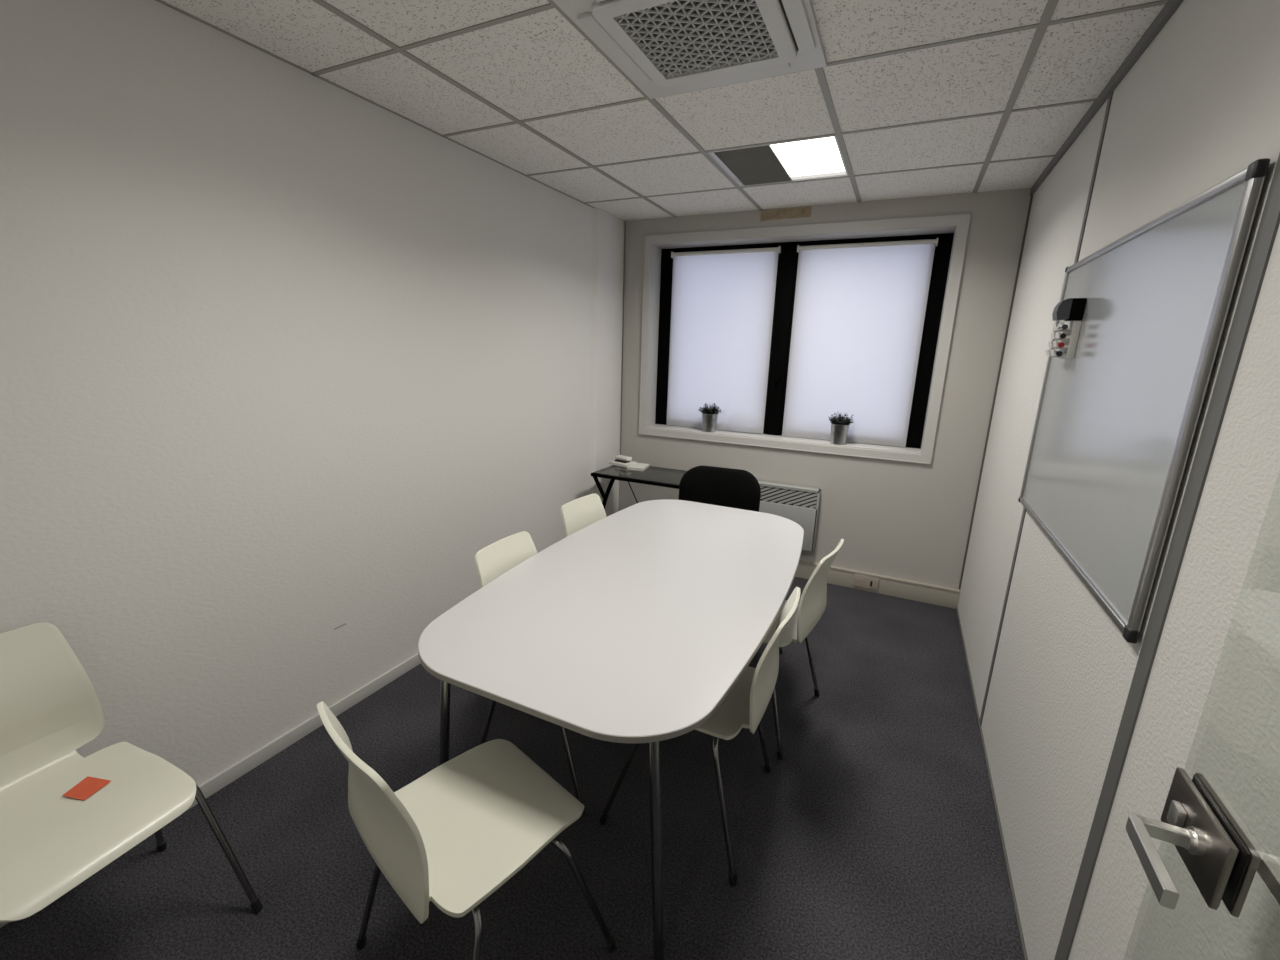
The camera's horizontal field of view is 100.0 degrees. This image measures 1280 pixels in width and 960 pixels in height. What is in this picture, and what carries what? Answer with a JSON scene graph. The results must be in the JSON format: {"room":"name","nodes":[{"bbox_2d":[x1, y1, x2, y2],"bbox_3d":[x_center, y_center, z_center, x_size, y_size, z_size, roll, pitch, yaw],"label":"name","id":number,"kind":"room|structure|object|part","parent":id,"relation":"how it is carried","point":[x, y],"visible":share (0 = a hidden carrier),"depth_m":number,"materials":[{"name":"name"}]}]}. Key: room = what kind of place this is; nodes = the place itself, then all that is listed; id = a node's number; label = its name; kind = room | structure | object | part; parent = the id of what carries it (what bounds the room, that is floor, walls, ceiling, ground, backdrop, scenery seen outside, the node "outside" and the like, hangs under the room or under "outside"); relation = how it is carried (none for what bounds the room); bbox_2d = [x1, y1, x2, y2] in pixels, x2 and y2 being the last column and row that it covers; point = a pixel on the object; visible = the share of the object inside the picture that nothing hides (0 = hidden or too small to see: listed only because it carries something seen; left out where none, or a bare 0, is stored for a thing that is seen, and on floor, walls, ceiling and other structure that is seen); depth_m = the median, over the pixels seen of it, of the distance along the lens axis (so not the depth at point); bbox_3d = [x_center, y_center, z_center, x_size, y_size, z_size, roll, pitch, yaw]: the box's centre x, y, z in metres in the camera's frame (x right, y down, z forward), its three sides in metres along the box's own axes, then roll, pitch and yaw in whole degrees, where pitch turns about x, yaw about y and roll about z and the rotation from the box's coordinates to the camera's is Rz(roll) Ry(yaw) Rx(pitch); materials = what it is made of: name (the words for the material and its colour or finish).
{"room":"meeting room","nodes":[
{"label":"meeting room","id":0,"kind":"room"},
{"bbox_2d":[0,0,591,784],"bbox_3d":[-1.344,-0.189,2.001,0.120,2.469,5.532,8,15,25],"label":"wall","id":1,"kind":"structure","parent":0,"point":[283,352],"depth_m":1.83,"materials":[{"name":"white paint"}]},
{"bbox_2d":[0,653,420,927],"bbox_3d":[-1.040,0.862,2.820,0.013,0.058,3.852,8,15,25],"label":"baseboard","id":2,"kind":"structure","parent":1,"relation":"attached to","point":[222,779],"depth_m":2.13,"materials":[{"name":"grey paint"}]},
{"bbox_2d":[590,208,624,516],"bbox_3d":[-0.251,-0.652,4.036,0.026,2.468,0.422,8,15,25],"label":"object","id":3,"kind":"structure","parent":1,"relation":"attached to","point":[607,229],"depth_m":3.93,"materials":[{"name":"white paint"}]},
{"bbox_2d":[620,221,625,454],"bbox_3d":[-0.122,-1.015,3.995,0.014,1.734,0.253,0,14,-7],"label":"cable","id":4,"kind":"object","parent":1,"relation":"attached to","point":[625,221],"visible":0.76,"depth_m":4.08,"materials":[{"name":"grey plastic"}]},
{"bbox_2d":[0,577,1022,959],"bbox_3d":[-0.135,1.207,1.890,2.907,0.120,5.832,8,15,25],"label":"floor","id":5,"kind":"structure","parent":0,"point":[874,835],"depth_m":1.74,"materials":[{"name":"carpet"}]},
{"bbox_2d":[0,623,262,922],"bbox_3d":[-1.388,0.828,1.287,0.540,0.829,0.523,7,15,20],"label":"shell chair","id":6,"kind":"object","parent":5,"relation":"on","point":[65,816],"visible":1,"depth_m":1.34,"materials":[{"name":"beige plastic"}]},
{"bbox_3d":[-1.440,0.964,1.550,0.064,0.419,0.202,-2,14,-16],"label":"leg","id":7,"kind":"part","parent":6,"relation":"part of","materials":[{"name":"silver metal"}]},
{"bbox_3d":[-1.171,0.996,1.451,0.216,0.420,0.078,-3,15,-20],"label":"leg","id":8,"kind":"part","parent":6,"relation":"part of","materials":[{"name":"silver metal"}]},
{"bbox_2d":[316,701,615,959],"bbox_3d":[-0.412,0.852,1.311,0.523,0.829,0.540,14,18,41],"label":"shell chair","id":9,"kind":"object","parent":5,"relation":"on","point":[455,834],"visible":1,"depth_m":1.24,"materials":[{"name":"beige paint"}]},
{"bbox_3d":[-0.642,1.026,1.393,0.202,0.419,0.064,3,14,4],"label":"leg","id":10,"kind":"part","parent":9,"relation":"part of","materials":[{"name":"silver metal"}]},
{"bbox_3d":[-0.361,1.095,1.143,0.064,0.419,0.202,-1,14,-10],"label":"leg","id":11,"kind":"part","parent":9,"relation":"part of","materials":[{"name":"silver metal"}]},
{"bbox_3d":[-0.165,1.051,1.349,0.216,0.420,0.078,0,14,-6],"label":"leg","id":12,"kind":"part","parent":9,"relation":"part of","materials":[{"name":"silver metal"}]},
{"bbox_2d":[475,531,584,814],"bbox_3d":[-0.319,0.669,2.071,0.540,0.829,0.523,8,15,24],"label":"shell chair","id":13,"kind":"object","parent":5,"relation":"on","point":[497,558],"visible":0.13,"depth_m":2.03,"materials":[{"name":"beige plastic"}]},
{"bbox_3d":[-0.519,0.881,2.000,0.202,0.419,0.064,-5,15,-26],"label":"leg","id":14,"kind":"part","parent":13,"relation":"part of","materials":[{"name":"silver metal"}]},
{"bbox_3d":[-0.260,0.919,1.880,0.078,0.420,0.216,-4,15,-23],"label":"leg","id":15,"kind":"part","parent":13,"relation":"part of","materials":[{"name":"silver metal"}]},
{"bbox_2d":[561,494,606,536],"bbox_3d":[-0.094,0.532,2.660,0.540,0.829,0.523,9,16,28],"label":"shell chair","id":16,"kind":"object","parent":5,"relation":"on","point":[577,514],"visible":0.2,"depth_m":2.69,"materials":[{"name":"beige plastic"}]},
{"bbox_2d":[418,499,803,959],"bbox_3d":[0.067,0.695,2.212,0.994,0.735,1.892,8,15,24],"label":"meeting table","id":17,"kind":"object","parent":5,"relation":"on","point":[636,625],"visible":0.97,"depth_m":1.65,"materials":[{"name":"grey laminate"}]},
{"bbox_3d":[-0.534,0.819,1.640,0.189,0.688,0.057,-6,16,-28],"label":"leg","id":18,"kind":"part","parent":17,"relation":"part of","materials":[{"name":"silver metal"}]},
{"bbox_3d":[0.024,0.895,1.396,0.052,0.688,0.196,-2,14,-15],"label":"leg","id":19,"kind":"part","parent":17,"relation":"part of","materials":[{"name":"silver metal"}]},
{"bbox_2d":[591,465,686,509],"bbox_3d":[0.190,0.318,3.801,0.995,0.721,0.446,8,15,25],"label":"glass desk","id":20,"kind":"object","parent":5,"relation":"on","point":[652,475],"visible":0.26,"depth_m":3.71,"materials":[{"name":"glass"}]},
{"bbox_2d":[609,455,636,467],"bbox_3d":[-0.126,-0.145,3.998,0.170,0.066,0.130,12,17,36],"label":"desk telephone","id":21,"kind":"object","parent":20,"relation":"on","point":[622,461],"visible":0.99,"depth_m":3.96,"materials":[{"name":"grey plastic"}]},
{"bbox_3d":[0.201,-0.017,3.721,0.995,0.022,0.443,8,15,25],"label":"frame","id":22,"kind":"part","parent":20,"relation":"part of","materials":[{"name":"black metal"}]},
{"bbox_2d":[627,463,649,470],"bbox_3d":[-0.011,-0.096,3.912,0.120,0.019,0.174,6,14,17],"label":"paper pad","id":23,"kind":"object","parent":20,"relation":"on","point":[636,466],"visible":1,"depth_m":3.87,"materials":[{"name":"grey paper"}]},
{"bbox_2d":[599,587,799,885],"bbox_3d":[0.219,0.744,1.828,0.540,0.829,0.523,8,15,24],"label":"shell chair","id":24,"kind":"object","parent":5,"relation":"on","point":[745,705],"visible":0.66,"depth_m":1.64,"materials":[{"name":"beige plastic"}]},
{"bbox_3d":[-0.017,0.953,1.770,0.216,0.420,0.078,-2,14,-16],"label":"leg","id":25,"kind":"part","parent":24,"relation":"part of","materials":[{"name":"silver metal"}]},
{"bbox_3d":[0.244,0.989,1.654,0.064,0.419,0.202,-1,14,-13],"label":"leg","id":26,"kind":"part","parent":24,"relation":"part of","materials":[{"name":"silver metal"}]},
{"bbox_3d":[0.407,0.911,1.992,0.202,0.419,0.064,-5,15,-27],"label":"leg","id":27,"kind":"part","parent":24,"relation":"part of","materials":[{"name":"silver metal"}]},
{"bbox_2d":[678,465,760,511],"bbox_3d":[0.409,0.399,3.134,0.509,0.891,0.505,7,15,21],"label":"office chair","id":28,"kind":"object","parent":5,"relation":"on","point":[720,486],"visible":0.25,"depth_m":3.19,"materials":[{"name":"black fabric"}]},
{"bbox_2d":[763,539,843,759],"bbox_3d":[0.542,0.628,2.343,0.540,0.829,0.523,11,16,32],"label":"shell chair","id":29,"kind":"object","parent":5,"relation":"on","point":[811,606],"visible":0.55,"depth_m":2.12,"materials":[{"name":"beige plastic"}]},
{"bbox_3d":[0.533,0.872,2.167,0.064,0.419,0.202,1,14,-4],"label":"leg","id":30,"kind":"part","parent":29,"relation":"part of","materials":[{"name":"silver metal"}]},
{"bbox_3d":[0.747,0.803,2.477,0.202,0.419,0.064,-3,14,-18],"label":"leg","id":31,"kind":"part","parent":29,"relation":"part of","materials":[{"name":"silver metal"}]},
{"bbox_2d":[162,0,1164,220],"bbox_3d":[-0.102,-1.325,1.180,2.747,0.200,5.632,8,15,25],"label":"ceiling","id":32,"kind":"structure","parent":0,"point":[539,64],"depth_m":1.91,"materials":[{"name":"tile"}]},
{"bbox_2d":[155,0,1168,217],"bbox_3d":[-0.148,-1.221,1.113,2.507,0.034,5.232,8,15,25],"label":"ceiling grid","id":33,"kind":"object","parent":32,"relation":"attached to","point":[1050,7],"depth_m":1.94,"materials":[{"name":"grey metal"}]},
{"bbox_2d":[552,0,826,98],"bbox_3d":[0.173,-1.285,1.554,0.621,0.030,0.658,8,15,25],"label":"air conditioner","id":34,"kind":"object","parent":32,"relation":"attached to","point":[665,47],"visible":1,"depth_m":1.55,"materials":[{"name":"grey plastic"}]},
{"bbox_3d":[0.174,-1.277,1.540,0.472,0.020,0.472,8,15,25],"label":"panel","id":35,"kind":"part","parent":34,"relation":"part of","materials":[{"name":"grey plastic"}]},
{"bbox_2d":[615,0,777,77],"bbox_3d":[0.174,-1.273,1.540,0.374,0.005,0.375,8,15,25],"label":"lattice grille","id":36,"kind":"object","parent":34,"relation":"attached to","point":[675,38],"depth_m":1.54,"materials":[{"name":"grey"}]},
{"bbox_2d":[708,136,848,186],"bbox_3d":[0.699,-1.592,2.640,0.576,0.079,0.576,8,15,25],"label":"ceiling light","id":37,"kind":"object","parent":32,"relation":"attached to","point":[816,158],"visible":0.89,"depth_m":2.63,"materials":[{"name":"grey plastic"}]},
{"bbox_2d":[771,137,844,176],"bbox_3d":[0.811,-1.542,2.569,0.270,0.004,0.508,8,15,25],"label":"diffuser","id":38,"kind":"object","parent":37,"relation":"attached to","point":[816,156],"depth_m":2.56,"materials":[{"name":"white plastic"}]},
{"bbox_2d":[619,188,1030,588],"bbox_3d":[1.023,-0.565,3.834,2.747,2.469,0.300,8,15,25],"label":"wall","id":39,"kind":"structure","parent":0,"point":[898,519],"depth_m":3.47,"materials":[{"name":"grey paint"}]},
{"bbox_2d":[619,226,624,498],"bbox_3d":[-0.144,-0.756,4.198,0.004,2.339,0.004,8,15,25],"label":"trim","id":40,"kind":"structure","parent":39,"relation":"attached to","point":[624,226],"depth_m":4.12,"materials":[{"name":"grey"}]},
{"bbox_2d":[760,207,810,221],"bbox_3d":[0.932,-1.705,3.444,0.317,0.066,0.006,8,15,25],"label":"tape","id":41,"kind":"object","parent":39,"relation":"attached to","point":[805,211],"visible":1,"depth_m":3.44,"materials":[{"name":"brown paper"}]},
{"bbox_2d":[758,481,820,551],"bbox_3d":[0.930,0.236,3.847,0.657,0.438,0.081,8,15,25],"label":"heater","id":42,"kind":"object","parent":39,"relation":"attached to","point":[798,504],"visible":0.47,"depth_m":3.73,"materials":[{"name":"white metal"}]},
{"bbox_2d":[760,486,817,507],"bbox_3d":[0.921,0.100,3.785,0.636,0.126,0.010,8,15,25],"label":"grille","id":43,"kind":"object","parent":42,"relation":"attached to","point":[772,496],"depth_m":3.73,"materials":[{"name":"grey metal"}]},
{"bbox_2d":[639,213,970,463],"bbox_3d":[0.990,-0.958,3.740,2.031,1.441,0.296,8,15,25],"label":"window","id":44,"kind":"structure","parent":39,"relation":"in","point":[948,259],"depth_m":3.63,"materials":[{"name":"grey"}]},
{"bbox_2d":[699,403,721,431],"bbox_3d":[0.517,-0.467,3.991,0.171,0.214,0.185,-1,14,-11],"label":"potted plant","id":45,"kind":"object","parent":44,"relation":"on","point":[709,415],"visible":1,"depth_m":3.96,"materials":[{"name":"silver plant"}]},
{"bbox_3d":[0.518,-0.429,4.000,0.121,0.136,0.121,8,15,25],"label":"zinc pot","id":46,"kind":"part","parent":45,"relation":"part of","materials":[{"name":"silver metal"}]},
{"bbox_3d":[0.518,-0.522,3.978,0.157,0.090,0.165,-1,14,-9],"label":"stem","id":47,"kind":"part","parent":45,"relation":"part of","materials":[{"name":"grey"}]},
{"bbox_2d":[666,246,780,433],"bbox_3d":[0.576,-1.012,3.958,0.797,1.284,0.053,8,15,25],"label":"roller blind","id":48,"kind":"object","parent":44,"relation":"attached to","point":[722,302],"visible":0.98,"depth_m":3.94,"materials":[{"name":"fabric"}]},
{"bbox_3d":[0.968,-0.301,3.909,1.923,0.042,0.282,8,15,25],"label":"sill","id":49,"kind":"part","parent":44,"relation":"part of","materials":[{"name":"grey paint"}]},
{"bbox_2d":[829,412,853,444],"bbox_3d":[1.345,-0.348,3.607,0.169,0.214,0.189,11,17,34],"label":"potted plant","id":50,"kind":"object","parent":44,"relation":"on","point":[839,427],"visible":1,"depth_m":3.58,"materials":[{"name":"silver plant"}]},
{"bbox_3d":[1.342,-0.311,3.618,0.121,0.136,0.121,-2,14,-14],"label":"zinc pot","id":51,"kind":"part","parent":50,"relation":"part of","materials":[{"name":"silver metal"}]},
{"bbox_3d":[1.347,-0.403,3.592,0.157,0.090,0.165,13,18,39],"label":"stem","id":52,"kind":"part","parent":50,"relation":"part of","materials":[{"name":"grey"}]},
{"bbox_2d":[782,238,938,446],"bbox_3d":[1.413,-0.893,3.575,0.832,1.284,0.042,8,15,25],"label":"roller blind","id":53,"kind":"object","parent":44,"relation":"attached to","point":[859,311],"visible":1,"depth_m":3.56,"materials":[{"name":"fabric"}]},
{"bbox_2d":[853,574,878,589],"bbox_3d":[1.539,0.695,3.656,0.156,0.088,0.009,8,15,25],"label":"socket","id":54,"kind":"object","parent":39,"relation":"attached to","point":[868,582],"visible":1,"depth_m":3.65,"materials":[{"name":"beige plastic"}]},
{"bbox_2d":[795,560,959,608],"bbox_3d":[0.928,0.606,3.961,2.481,0.128,0.031,8,15,25],"label":"baseboard","id":55,"kind":"structure","parent":39,"relation":"attached to","point":[938,595],"depth_m":3.59,"materials":[{"name":"beige wood"}]},
{"bbox_2d":[959,194,1032,589],"bbox_3d":[2.079,-0.419,3.166,0.010,2.303,0.010,8,15,25],"label":"trim","id":56,"kind":"structure","parent":39,"relation":"attached to","point":[1031,197],"depth_m":3.13,"materials":[{"name":"grey"}]},
{"bbox_2d":[957,0,1279,959],"bbox_3d":[1.019,0.150,0.903,0.120,2.469,5.532,8,15,25],"label":"wall","id":57,"kind":"structure","parent":0,"point":[1200,104],"depth_m":1.12,"materials":[{"name":"white paint"}]},
{"bbox_2d":[956,608,1027,959],"bbox_3d":[1.205,1.206,1.782,0.008,0.012,3.852,8,15,25],"label":"trim","id":58,"kind":"structure","parent":57,"relation":"attached to","point":[1015,907],"depth_m":1.87,"materials":[{"name":"grey metal"}]},
{"bbox_2d":[979,91,1113,725],"bbox_3d":[1.528,-0.101,2.070,0.004,2.433,0.033,8,15,25],"label":"trim","id":59,"kind":"structure","parent":57,"relation":"attached to","point":[1111,94],"depth_m":2.12,"materials":[{"name":"grey metal"}]},
{"bbox_2d":[1030,0,1183,194],"bbox_3d":[1.272,-1.169,1.205,0.016,0.036,3.852,8,15,25],"label":"trim","id":60,"kind":"structure","parent":57,"relation":"attached to","point":[1171,6],"depth_m":1.71,"materials":[{"name":"grey metal"}]},
{"bbox_2d":[1018,158,1269,643],"bbox_3d":[1.271,-0.219,1.513,0.018,0.882,1.216,8,15,25],"label":"whiteboard","id":61,"kind":"object","parent":57,"relation":"attached to","point":[1116,421],"visible":1,"depth_m":1.22,"materials":[{"name":"white plastic"}]},
{"bbox_2d":[1046,321,1081,358],"bbox_3d":[1.398,-0.464,1.778,0.058,0.118,0.115,8,15,25],"label":"pen holder","id":62,"kind":"object","parent":61,"relation":"attached to","point":[1072,332],"visible":0.94,"depth_m":1.74,"materials":[{"name":"grey plastic"}]},
{"bbox_2d":[1050,333,1065,339],"bbox_3d":[1.393,-0.477,1.788,0.018,0.018,0.137,8,15,25],"label":"marker pen","id":63,"kind":"object","parent":62,"relation":"in","point":[1063,335],"visible":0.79,"depth_m":1.73,"materials":[{"name":"grey plastic"}]},
{"bbox_2d":[1053,342,1063,347],"bbox_3d":[1.392,-0.450,1.795,0.018,0.018,0.137,8,15,25],"label":"marker pen","id":64,"kind":"object","parent":62,"relation":"in","point":[1060,344],"visible":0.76,"depth_m":1.74,"materials":[{"name":"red plastic"}]},
{"bbox_2d":[1055,351,1062,356],"bbox_3d":[1.391,-0.423,1.802,0.018,0.018,0.137,8,15,25],"label":"marker pen","id":65,"kind":"object","parent":62,"relation":"in","point":[1058,353],"visible":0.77,"depth_m":1.74,"materials":[{"name":"grey plastic"}]},
{"bbox_2d":[1052,324,1067,330],"bbox_3d":[1.394,-0.505,1.782,0.018,0.018,0.137,8,15,25],"label":"marker pen","id":66,"kind":"object","parent":62,"relation":"in","point":[1065,326],"visible":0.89,"depth_m":1.73,"materials":[{"name":"grey plastic"}]},
{"bbox_2d":[1052,298,1086,320],"bbox_3d":[1.381,-0.549,1.730,0.071,0.067,0.062,8,15,25],"label":"eraser","id":67,"kind":"object","parent":62,"relation":"on","point":[1071,309],"visible":1,"depth_m":1.71,"materials":[{"name":"black plastic"}]},
{"bbox_3d":[1.415,-0.461,1.771,0.020,0.118,0.115,8,15,25],"label":"plate","id":68,"kind":"part","parent":62,"relation":"part of","materials":[{"name":"grey plastic"}]},
{"bbox_2d":[1054,153,1279,959],"bbox_3d":[0.995,0.144,0.999,0.004,2.433,0.050,8,15,25],"label":"trim","id":69,"kind":"structure","parent":57,"relation":"attached to","point":[1270,219],"depth_m":0.99,"materials":[{"name":"grey metal"}]},
{"bbox_3d":[-0.745,0.249,0.280,2.507,2.469,0.100,8,15,25],"label":"wall","id":70,"kind":"structure","parent":0,"visible":0},
{"bbox_2d":[1125,767,1279,916],"bbox_3d":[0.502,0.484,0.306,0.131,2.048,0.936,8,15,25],"label":"door handle","id":71,"kind":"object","parent":70,"relation":"in","point":[1222,862],"depth_m":0.62,"materials":[{"name":"silver metal"}]},
{"bbox_3d":[0.618,0.439,0.617,0.068,0.031,0.124,8,15,25],"label":"handle","id":72,"kind":"part","parent":71,"relation":"part of","materials":[{"name":"silver metal"}]},
{"bbox_3d":[0.690,0.449,0.585,0.036,0.031,0.120,8,15,25],"label":"handle","id":73,"kind":"part","parent":71,"relation":"part of","materials":[{"name":"silver metal"}]}
]}

